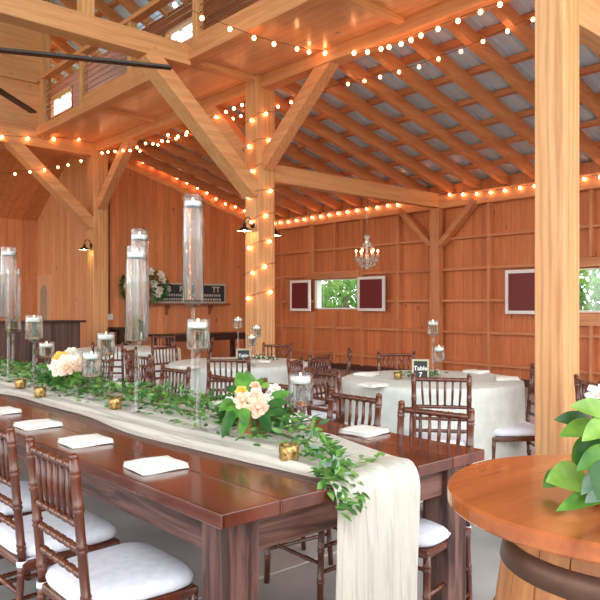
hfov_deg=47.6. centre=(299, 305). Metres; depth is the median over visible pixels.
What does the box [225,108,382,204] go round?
rafter
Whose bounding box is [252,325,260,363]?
vase
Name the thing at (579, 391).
chair
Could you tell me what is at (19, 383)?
cup
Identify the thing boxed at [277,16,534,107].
string light
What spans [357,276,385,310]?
window shutter
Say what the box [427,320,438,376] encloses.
vase
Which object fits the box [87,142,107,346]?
pillar
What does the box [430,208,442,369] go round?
pillar
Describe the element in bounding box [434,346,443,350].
candle
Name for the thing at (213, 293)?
wall sign
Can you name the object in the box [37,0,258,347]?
wall
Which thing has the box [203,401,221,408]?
napkin
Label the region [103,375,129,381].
cushion
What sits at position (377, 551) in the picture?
table runner
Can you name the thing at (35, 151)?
ceiling
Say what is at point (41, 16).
ceiling beam
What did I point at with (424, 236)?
brace
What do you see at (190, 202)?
candle
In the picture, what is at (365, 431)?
napkin
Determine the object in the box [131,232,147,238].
candle
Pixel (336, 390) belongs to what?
cushion
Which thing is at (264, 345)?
chair
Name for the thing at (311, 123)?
rafter
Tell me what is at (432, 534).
cushion
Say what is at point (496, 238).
wall
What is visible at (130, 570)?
cushion
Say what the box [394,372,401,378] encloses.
cup
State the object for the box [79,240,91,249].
wall sconce
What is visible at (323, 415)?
cushion
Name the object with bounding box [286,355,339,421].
chair
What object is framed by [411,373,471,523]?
chair
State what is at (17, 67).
wall
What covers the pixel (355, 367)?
baseboard
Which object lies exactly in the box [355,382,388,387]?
napkin
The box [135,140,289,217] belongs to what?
rafter
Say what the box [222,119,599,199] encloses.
purlin
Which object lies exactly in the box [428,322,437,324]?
candle
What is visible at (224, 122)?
brace
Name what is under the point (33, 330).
vase
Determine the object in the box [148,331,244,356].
console table
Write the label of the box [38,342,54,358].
vase
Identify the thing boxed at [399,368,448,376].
sprigs
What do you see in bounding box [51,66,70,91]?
rafter
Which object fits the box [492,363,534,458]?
chair
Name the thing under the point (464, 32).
rafter
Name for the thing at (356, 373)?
napkin
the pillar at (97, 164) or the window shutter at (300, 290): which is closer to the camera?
the pillar at (97, 164)
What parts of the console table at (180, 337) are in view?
leg, leg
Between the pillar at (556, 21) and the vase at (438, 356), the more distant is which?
the vase at (438, 356)
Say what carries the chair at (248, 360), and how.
on the floor
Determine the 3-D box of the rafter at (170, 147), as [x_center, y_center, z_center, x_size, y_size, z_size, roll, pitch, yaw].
[-1.339,-2.590,13.773,4.490,1.382,0.090,0,0,-42]
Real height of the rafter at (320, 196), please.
1.382 m
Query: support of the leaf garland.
on the table runner
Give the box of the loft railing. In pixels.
[40,0,278,124]
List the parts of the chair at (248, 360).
post, rail, post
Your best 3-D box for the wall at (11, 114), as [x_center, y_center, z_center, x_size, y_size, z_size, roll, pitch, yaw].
[-9.027,-3.665,8.927,11.180,0.870,0.100,0,0,-42]
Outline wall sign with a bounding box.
[152,282,225,302]
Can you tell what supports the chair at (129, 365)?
on the floor
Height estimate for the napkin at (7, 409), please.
0.023 m
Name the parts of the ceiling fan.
blade, blade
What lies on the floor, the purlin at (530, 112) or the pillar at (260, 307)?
the pillar at (260, 307)
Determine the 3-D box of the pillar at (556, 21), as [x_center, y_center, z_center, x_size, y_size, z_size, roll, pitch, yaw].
[1.663,-2.230,4.400,0.203,7.100,0.203,0,0,-42]
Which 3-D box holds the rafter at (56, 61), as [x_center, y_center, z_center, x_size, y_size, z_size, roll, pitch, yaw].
[-5.411,-5.399,13.912,2.050,1.328,0.080,0,0,-42]
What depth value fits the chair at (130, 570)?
2.08 m
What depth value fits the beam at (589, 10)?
4.59 m
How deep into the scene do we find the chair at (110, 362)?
5.50 m
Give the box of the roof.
[134,0,599,209]
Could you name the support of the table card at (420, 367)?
on the tablecloth at (496, 404)
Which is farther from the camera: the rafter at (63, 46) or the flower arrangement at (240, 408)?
the rafter at (63, 46)
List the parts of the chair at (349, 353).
post, post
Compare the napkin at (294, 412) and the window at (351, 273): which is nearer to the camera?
the napkin at (294, 412)
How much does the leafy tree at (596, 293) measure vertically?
3.338 m
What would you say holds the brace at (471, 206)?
attached to the pillar at (436, 215)
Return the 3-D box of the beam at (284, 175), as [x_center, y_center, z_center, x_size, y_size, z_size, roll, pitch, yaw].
[0.991,-1.885,10.934,3.862,0.250,0.160,0,0,-42]
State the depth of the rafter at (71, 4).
12.26 m
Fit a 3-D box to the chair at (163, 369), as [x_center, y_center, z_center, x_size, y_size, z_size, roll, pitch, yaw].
[-1.016,0.866,4.611,0.429,0.910,0.417,0,0,-43]
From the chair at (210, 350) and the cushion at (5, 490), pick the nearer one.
the cushion at (5, 490)
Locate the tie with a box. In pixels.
[0,124,92,156]
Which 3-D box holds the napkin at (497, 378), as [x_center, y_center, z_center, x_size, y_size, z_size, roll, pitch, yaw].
[1.546,0.540,5.079,0.170,0.023,0.156,0,0,12]
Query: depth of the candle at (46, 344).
5.16 m
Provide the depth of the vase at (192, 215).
3.41 m
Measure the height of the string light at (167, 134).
0.252 m
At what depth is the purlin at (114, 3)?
12.40 m
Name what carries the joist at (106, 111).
attached to the ceiling at (334, 22)
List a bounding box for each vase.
[0,246,16,381]
[5,268,20,333]
[25,315,42,384]
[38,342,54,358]
[81,351,100,399]
[97,332,114,393]
[125,245,147,412]
[130,228,148,334]
[182,193,203,411]
[186,319,209,429]
[233,317,242,362]
[247,339,255,365]
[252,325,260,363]
[288,372,312,416]
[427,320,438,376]
[433,345,444,361]
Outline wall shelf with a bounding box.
[149,303,229,314]
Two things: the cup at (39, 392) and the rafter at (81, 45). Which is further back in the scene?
the rafter at (81, 45)
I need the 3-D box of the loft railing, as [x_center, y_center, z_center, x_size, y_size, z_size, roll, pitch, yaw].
[0.096,-3.745,7.083,0.140,0.930,14.455,0,0,-42]
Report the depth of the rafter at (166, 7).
11.44 m
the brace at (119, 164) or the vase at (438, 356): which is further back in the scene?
the brace at (119, 164)
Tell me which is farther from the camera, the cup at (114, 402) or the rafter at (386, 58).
the rafter at (386, 58)
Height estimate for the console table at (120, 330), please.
0.900 m
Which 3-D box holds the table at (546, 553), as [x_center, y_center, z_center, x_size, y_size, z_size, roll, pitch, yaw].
[0.700,0.860,1.461,0.774,0.920,0.774,0,0,-42]
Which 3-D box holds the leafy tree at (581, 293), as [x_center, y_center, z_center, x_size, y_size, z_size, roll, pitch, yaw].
[9.635,-0.029,26.832,3.513,3.157,3.350,0,0,-29]
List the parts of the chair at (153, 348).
post, rail, post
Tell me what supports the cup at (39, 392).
on the table runner
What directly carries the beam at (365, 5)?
attached to the ceiling at (334, 22)
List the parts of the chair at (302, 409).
post, rail, post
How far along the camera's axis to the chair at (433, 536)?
2.73 m
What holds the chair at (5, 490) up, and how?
on the floor
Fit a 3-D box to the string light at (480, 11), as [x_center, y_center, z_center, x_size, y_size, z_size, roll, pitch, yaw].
[0.407,-3.041,7.566,3.747,0.368,1.813,0,0,10]
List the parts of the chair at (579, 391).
post, rail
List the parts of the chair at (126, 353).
post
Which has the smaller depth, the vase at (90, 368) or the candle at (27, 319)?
the vase at (90, 368)
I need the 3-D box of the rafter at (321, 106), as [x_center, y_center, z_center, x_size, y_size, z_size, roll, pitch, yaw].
[1.267,-2.590,10.845,4.490,1.382,0.090,0,0,-42]
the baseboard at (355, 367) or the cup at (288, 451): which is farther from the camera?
the baseboard at (355, 367)
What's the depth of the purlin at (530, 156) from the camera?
11.30 m
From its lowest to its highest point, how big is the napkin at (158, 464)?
0.023 m
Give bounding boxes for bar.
[0,320,85,368]
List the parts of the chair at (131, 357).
post, rail, post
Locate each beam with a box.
[0,0,190,69]
[96,0,512,152]
[275,165,438,207]
[340,0,404,24]
[579,0,599,53]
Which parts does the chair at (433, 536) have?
post, leg, rail, seat, post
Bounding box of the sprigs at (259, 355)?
[251,354,281,359]
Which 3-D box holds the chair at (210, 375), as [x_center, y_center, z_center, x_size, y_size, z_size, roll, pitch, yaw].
[-0.626,0.866,4.127,0.429,0.910,0.417,0,0,-41]
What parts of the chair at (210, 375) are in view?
post, rail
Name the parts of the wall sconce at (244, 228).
lamp shade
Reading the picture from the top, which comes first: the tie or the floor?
the tie
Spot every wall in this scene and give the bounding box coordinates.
[0,22,39,83]
[0,76,38,129]
[0,218,36,320]
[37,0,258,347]
[108,150,244,359]
[275,161,599,382]
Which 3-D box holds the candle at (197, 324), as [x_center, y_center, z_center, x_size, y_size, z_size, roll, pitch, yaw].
[-0.450,0.078,3.000,0.086,0.052,0.086,0,0,-42]
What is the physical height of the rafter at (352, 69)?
1.382 m
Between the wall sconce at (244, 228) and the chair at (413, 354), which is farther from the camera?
the wall sconce at (244, 228)
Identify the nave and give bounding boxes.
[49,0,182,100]
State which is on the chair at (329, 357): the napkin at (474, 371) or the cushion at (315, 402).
the cushion at (315, 402)
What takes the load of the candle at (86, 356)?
on the vase at (90, 368)
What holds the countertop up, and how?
on the bar
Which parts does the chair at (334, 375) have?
post, rail, rail, post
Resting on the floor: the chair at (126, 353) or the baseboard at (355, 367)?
the chair at (126, 353)
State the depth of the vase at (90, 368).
3.91 m
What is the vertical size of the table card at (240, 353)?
0.151 m
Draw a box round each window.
[51,85,72,118]
[165,16,191,38]
[308,270,359,308]
[579,257,599,325]
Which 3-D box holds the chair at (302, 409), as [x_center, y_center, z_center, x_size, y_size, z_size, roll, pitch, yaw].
[-0.235,0.866,3.673,0.429,0.910,0.417,0,0,-43]
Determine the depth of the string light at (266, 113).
9.42 m
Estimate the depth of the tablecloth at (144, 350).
8.38 m
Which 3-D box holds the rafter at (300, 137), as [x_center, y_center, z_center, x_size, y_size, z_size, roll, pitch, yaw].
[0.522,-2.590,11.681,4.490,1.382,0.090,0,0,-42]
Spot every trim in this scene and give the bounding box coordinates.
[108,155,244,220]
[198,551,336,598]
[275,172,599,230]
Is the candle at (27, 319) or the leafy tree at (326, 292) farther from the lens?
the leafy tree at (326, 292)
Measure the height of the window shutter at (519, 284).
0.715 m
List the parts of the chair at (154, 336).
rail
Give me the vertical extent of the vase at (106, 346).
0.386 m
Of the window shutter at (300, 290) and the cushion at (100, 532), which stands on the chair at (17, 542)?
the cushion at (100, 532)
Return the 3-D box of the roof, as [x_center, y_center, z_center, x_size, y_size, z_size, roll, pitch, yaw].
[2.454,-2.737,9.676,4.870,1.349,15.196,0,0,-42]
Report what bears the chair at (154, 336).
on the floor
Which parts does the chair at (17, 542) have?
rail, rail, post, seat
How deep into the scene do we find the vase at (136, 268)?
3.42 m
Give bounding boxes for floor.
[0,366,592,599]
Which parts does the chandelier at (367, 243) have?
stem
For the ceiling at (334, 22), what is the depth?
8.60 m
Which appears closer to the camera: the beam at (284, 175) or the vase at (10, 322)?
the vase at (10, 322)
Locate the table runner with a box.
[0,369,419,599]
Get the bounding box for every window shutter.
[290,280,310,310]
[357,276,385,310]
[505,269,534,313]
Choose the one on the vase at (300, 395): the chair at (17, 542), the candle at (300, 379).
the candle at (300, 379)
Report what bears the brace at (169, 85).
attached to the pillar at (260, 307)
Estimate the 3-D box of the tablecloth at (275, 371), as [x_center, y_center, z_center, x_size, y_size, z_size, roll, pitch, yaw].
[-0.603,0.929,6.716,1.442,0.757,1.435,0,0,-42]
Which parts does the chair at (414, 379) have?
post, rail, rail, post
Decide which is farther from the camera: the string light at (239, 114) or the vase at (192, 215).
the string light at (239, 114)
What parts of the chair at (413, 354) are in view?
post, rail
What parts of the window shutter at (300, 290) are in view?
panel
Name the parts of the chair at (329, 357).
post, rail, post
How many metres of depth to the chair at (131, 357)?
5.92 m
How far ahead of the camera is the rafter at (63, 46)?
13.63 m
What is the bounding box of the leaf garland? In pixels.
[0,356,384,521]
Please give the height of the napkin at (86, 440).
0.023 m
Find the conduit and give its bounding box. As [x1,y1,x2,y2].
[108,163,112,319]
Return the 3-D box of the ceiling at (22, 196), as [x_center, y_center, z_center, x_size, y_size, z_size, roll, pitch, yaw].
[-6.926,-2.590,13.915,3.750,1.220,1.800,0,0,-42]
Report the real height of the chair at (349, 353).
0.910 m
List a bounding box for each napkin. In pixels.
[0,406,21,414]
[13,418,62,430]
[57,433,113,448]
[123,455,188,475]
[175,365,200,368]
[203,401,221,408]
[252,359,271,362]
[289,412,311,422]
[339,424,390,437]
[353,372,378,375]
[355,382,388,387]
[462,369,489,373]
[495,376,519,380]
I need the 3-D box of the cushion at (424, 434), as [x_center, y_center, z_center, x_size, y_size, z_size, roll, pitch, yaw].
[0.908,0.853,4.377,0.406,0.058,0.388,0,0,11]
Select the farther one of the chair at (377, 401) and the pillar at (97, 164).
the pillar at (97, 164)
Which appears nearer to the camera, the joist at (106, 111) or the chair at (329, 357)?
the chair at (329, 357)
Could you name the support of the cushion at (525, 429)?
on the chair at (525, 431)
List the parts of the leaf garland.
stem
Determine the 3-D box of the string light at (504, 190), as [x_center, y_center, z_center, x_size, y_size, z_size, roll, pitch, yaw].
[1.985,-1.922,12.662,0.042,0.140,7.807,0,0,-42]
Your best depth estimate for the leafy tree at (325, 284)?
41.52 m
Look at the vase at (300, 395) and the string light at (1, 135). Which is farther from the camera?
the string light at (1, 135)
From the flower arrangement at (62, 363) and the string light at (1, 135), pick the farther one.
the string light at (1, 135)
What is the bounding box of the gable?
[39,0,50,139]
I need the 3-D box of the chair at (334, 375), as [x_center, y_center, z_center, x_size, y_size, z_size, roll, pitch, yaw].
[0.302,0.866,4.641,0.429,0.910,0.417,0,0,-39]
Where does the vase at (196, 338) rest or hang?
on the table runner
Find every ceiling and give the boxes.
[0,144,75,158]
[0,149,67,220]
[52,0,444,142]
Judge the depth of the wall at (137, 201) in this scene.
14.68 m
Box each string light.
[1,135,79,139]
[1,159,81,174]
[101,103,242,153]
[139,114,241,151]
[169,0,502,54]
[176,178,244,211]
[242,111,277,299]
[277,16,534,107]
[277,175,599,222]
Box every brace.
[2,129,92,229]
[97,139,137,209]
[136,47,257,198]
[205,106,244,162]
[262,62,338,169]
[397,208,430,246]
[437,197,477,246]
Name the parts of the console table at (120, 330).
leg, leg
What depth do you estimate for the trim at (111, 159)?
14.74 m
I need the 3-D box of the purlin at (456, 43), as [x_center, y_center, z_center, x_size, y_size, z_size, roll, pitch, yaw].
[1.427,-3.099,8.498,0.100,0.070,14.800,0,0,-42]
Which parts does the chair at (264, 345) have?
post, rail, post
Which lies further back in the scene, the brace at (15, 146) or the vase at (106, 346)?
the brace at (15, 146)
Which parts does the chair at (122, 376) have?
post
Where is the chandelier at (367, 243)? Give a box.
[355,234,378,269]
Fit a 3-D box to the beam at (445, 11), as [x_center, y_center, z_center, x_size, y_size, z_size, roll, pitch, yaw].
[0.841,-3.095,7.976,0.200,0.170,14.800,0,0,-42]
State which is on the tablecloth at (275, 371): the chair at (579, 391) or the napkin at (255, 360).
the napkin at (255, 360)
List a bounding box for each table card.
[236,349,250,364]
[412,359,428,376]
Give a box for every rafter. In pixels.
[51,35,78,64]
[51,50,76,74]
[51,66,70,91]
[59,0,76,10]
[75,42,102,56]
[95,0,123,22]
[114,148,244,208]
[117,0,154,27]
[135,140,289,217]
[143,134,306,215]
[148,0,181,30]
[158,128,323,212]
[175,124,342,210]
[210,118,361,207]
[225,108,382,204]
[232,101,390,184]
[275,94,428,191]
[280,82,453,193]
[307,77,481,189]
[338,61,510,185]
[369,48,534,180]
[404,35,534,147]
[444,20,599,165]
[489,3,599,119]
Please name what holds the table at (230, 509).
on the floor
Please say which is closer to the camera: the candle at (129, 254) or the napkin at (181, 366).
the candle at (129, 254)
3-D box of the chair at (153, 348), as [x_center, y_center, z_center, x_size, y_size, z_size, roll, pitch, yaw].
[-1.309,0.866,7.233,0.429,0.910,0.417,0,0,37]
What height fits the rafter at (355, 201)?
1.382 m
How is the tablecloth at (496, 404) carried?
on the round table
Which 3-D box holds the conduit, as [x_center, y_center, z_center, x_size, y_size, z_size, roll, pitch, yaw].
[-3.827,-1.300,13.704,0.120,3.160,0.034,0,0,-42]
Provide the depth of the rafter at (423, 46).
8.62 m
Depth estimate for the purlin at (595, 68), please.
9.31 m
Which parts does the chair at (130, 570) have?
post, rail, rail, post, seat, leg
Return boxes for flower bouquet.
[543,384,599,511]
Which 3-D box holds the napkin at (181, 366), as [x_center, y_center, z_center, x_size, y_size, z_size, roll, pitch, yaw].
[-0.992,0.540,6.021,0.156,0.023,0.170,0,0,30]
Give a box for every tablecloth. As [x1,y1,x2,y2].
[76,345,180,386]
[168,357,307,397]
[342,370,526,502]
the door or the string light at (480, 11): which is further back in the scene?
the door
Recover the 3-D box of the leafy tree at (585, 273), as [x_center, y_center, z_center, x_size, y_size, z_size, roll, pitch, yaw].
[12.685,-0.303,30.804,3.651,3.702,3.693,0,0,-42]
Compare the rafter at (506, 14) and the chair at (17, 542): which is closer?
the chair at (17, 542)
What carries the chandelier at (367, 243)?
hanging from the beam at (284, 175)
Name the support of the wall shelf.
attached to the wall at (137, 201)
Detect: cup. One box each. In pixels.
[15,379,25,388]
[34,387,45,397]
[108,397,121,409]
[279,442,298,461]
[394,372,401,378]
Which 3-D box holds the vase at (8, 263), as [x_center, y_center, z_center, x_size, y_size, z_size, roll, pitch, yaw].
[-2.100,0.063,4.900,0.117,0.976,0.117,0,0,-42]
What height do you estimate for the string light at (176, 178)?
1.092 m
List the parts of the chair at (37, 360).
post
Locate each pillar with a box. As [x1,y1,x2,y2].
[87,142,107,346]
[245,75,274,356]
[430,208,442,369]
[535,0,578,454]
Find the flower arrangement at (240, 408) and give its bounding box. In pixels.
[213,370,289,438]
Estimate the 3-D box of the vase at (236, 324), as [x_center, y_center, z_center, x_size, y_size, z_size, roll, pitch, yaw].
[-0.602,0.330,6.600,0.090,0.439,0.090,0,0,-42]
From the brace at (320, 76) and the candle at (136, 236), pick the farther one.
the brace at (320, 76)
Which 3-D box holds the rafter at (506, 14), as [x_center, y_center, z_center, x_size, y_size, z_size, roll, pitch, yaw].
[3.500,-2.590,8.334,4.490,1.382,0.090,0,0,-42]
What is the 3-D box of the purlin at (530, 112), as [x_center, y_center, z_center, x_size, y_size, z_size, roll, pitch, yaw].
[2.739,-2.625,9.664,0.100,0.070,14.800,0,0,-42]
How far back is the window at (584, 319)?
10.17 m
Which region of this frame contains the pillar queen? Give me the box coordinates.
[77,0,94,15]
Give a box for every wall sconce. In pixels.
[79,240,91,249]
[237,217,254,231]
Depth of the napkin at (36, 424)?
3.10 m
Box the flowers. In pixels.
[118,267,170,305]
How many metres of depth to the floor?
3.56 m
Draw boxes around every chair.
[0,426,119,599]
[0,481,55,585]
[26,436,197,599]
[35,347,43,364]
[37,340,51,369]
[91,342,129,381]
[100,357,113,380]
[124,346,167,390]
[125,359,150,386]
[129,352,153,387]
[151,344,177,386]
[152,334,175,345]
[159,364,190,394]
[205,370,234,400]
[206,356,250,396]
[207,337,213,357]
[262,342,291,358]
[262,377,305,550]
[264,387,381,599]
[281,352,331,410]
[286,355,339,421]
[304,366,360,425]
[314,347,351,398]
[377,351,415,370]
[397,400,474,599]
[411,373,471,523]
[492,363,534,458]
[574,374,599,439]
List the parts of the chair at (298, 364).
post, rail, post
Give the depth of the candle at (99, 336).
4.21 m
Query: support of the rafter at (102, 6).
on the wall at (60, 237)
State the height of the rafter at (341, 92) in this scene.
1.382 m
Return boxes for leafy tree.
[322,280,356,307]
[323,280,356,307]
[579,269,599,310]
[579,278,591,309]
[585,277,599,310]
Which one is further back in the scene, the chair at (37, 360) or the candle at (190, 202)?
the chair at (37, 360)
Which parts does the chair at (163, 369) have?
post, rail, post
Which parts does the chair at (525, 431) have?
leg, seat, post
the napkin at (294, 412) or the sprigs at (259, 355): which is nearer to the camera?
the napkin at (294, 412)
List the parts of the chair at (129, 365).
post, rail, post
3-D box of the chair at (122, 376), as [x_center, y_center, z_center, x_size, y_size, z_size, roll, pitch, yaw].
[-2.205,0.866,7.954,0.417,0.910,0.429,0,0,-3]
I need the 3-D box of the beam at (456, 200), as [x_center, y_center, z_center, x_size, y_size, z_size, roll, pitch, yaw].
[4.561,-1.855,9.948,0.160,0.230,16.800,0,0,-42]
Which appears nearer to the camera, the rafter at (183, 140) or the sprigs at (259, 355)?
the sprigs at (259, 355)
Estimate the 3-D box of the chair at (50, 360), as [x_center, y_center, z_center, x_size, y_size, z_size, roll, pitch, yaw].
[-2.912,0.866,8.251,0.429,0.910,0.417,0,0,-42]
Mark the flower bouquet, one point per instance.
(585, 455)
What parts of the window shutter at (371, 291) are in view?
panel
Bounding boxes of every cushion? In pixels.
[0,481,55,515]
[0,508,116,556]
[45,542,193,599]
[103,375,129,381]
[282,398,324,407]
[297,406,335,419]
[314,389,337,398]
[416,432,465,445]
[418,504,450,547]
[494,422,534,436]
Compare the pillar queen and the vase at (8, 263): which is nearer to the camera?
the vase at (8, 263)
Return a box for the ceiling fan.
[0,47,171,112]
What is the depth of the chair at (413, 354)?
6.27 m
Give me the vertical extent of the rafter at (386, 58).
1.382 m
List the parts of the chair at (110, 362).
rail, post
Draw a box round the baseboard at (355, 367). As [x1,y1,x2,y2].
[276,357,588,392]
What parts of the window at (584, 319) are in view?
sill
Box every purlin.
[51,0,119,50]
[138,11,534,153]
[154,43,580,168]
[178,63,599,179]
[211,93,599,186]
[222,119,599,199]
[275,141,599,203]
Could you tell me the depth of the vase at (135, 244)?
3.91 m
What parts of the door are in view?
pane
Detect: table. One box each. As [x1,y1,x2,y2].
[0,368,484,599]
[108,327,130,345]
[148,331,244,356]
[447,455,599,599]
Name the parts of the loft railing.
rail post, rail post, rail, rail post, rail post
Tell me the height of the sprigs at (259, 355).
0.063 m
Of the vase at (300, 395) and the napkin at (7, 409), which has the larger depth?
the napkin at (7, 409)
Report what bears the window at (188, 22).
in the wall at (60, 237)
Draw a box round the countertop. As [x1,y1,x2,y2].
[0,320,85,323]
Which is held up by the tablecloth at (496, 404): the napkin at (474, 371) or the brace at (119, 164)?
the napkin at (474, 371)
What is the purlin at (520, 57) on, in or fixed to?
attached to the roof
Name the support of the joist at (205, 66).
attached to the ceiling at (334, 22)
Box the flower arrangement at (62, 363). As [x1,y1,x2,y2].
[37,347,93,387]
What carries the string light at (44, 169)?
hanging from the tie
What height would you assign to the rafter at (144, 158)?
1.382 m
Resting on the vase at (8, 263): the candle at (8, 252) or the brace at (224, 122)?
the candle at (8, 252)
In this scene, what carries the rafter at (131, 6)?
on the wall at (60, 237)
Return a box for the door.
[37,275,51,319]
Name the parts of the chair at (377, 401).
leg, leg, post, rail, post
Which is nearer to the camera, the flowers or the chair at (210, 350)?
the chair at (210, 350)
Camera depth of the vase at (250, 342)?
6.17 m
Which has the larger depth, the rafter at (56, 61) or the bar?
the rafter at (56, 61)
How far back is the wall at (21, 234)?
15.66 m
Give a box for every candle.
[1,249,15,254]
[26,316,41,321]
[40,341,52,346]
[83,351,99,358]
[98,333,113,338]
[127,249,145,256]
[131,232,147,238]
[184,199,201,205]
[188,319,207,327]
[290,372,310,383]
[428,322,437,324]
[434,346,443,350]

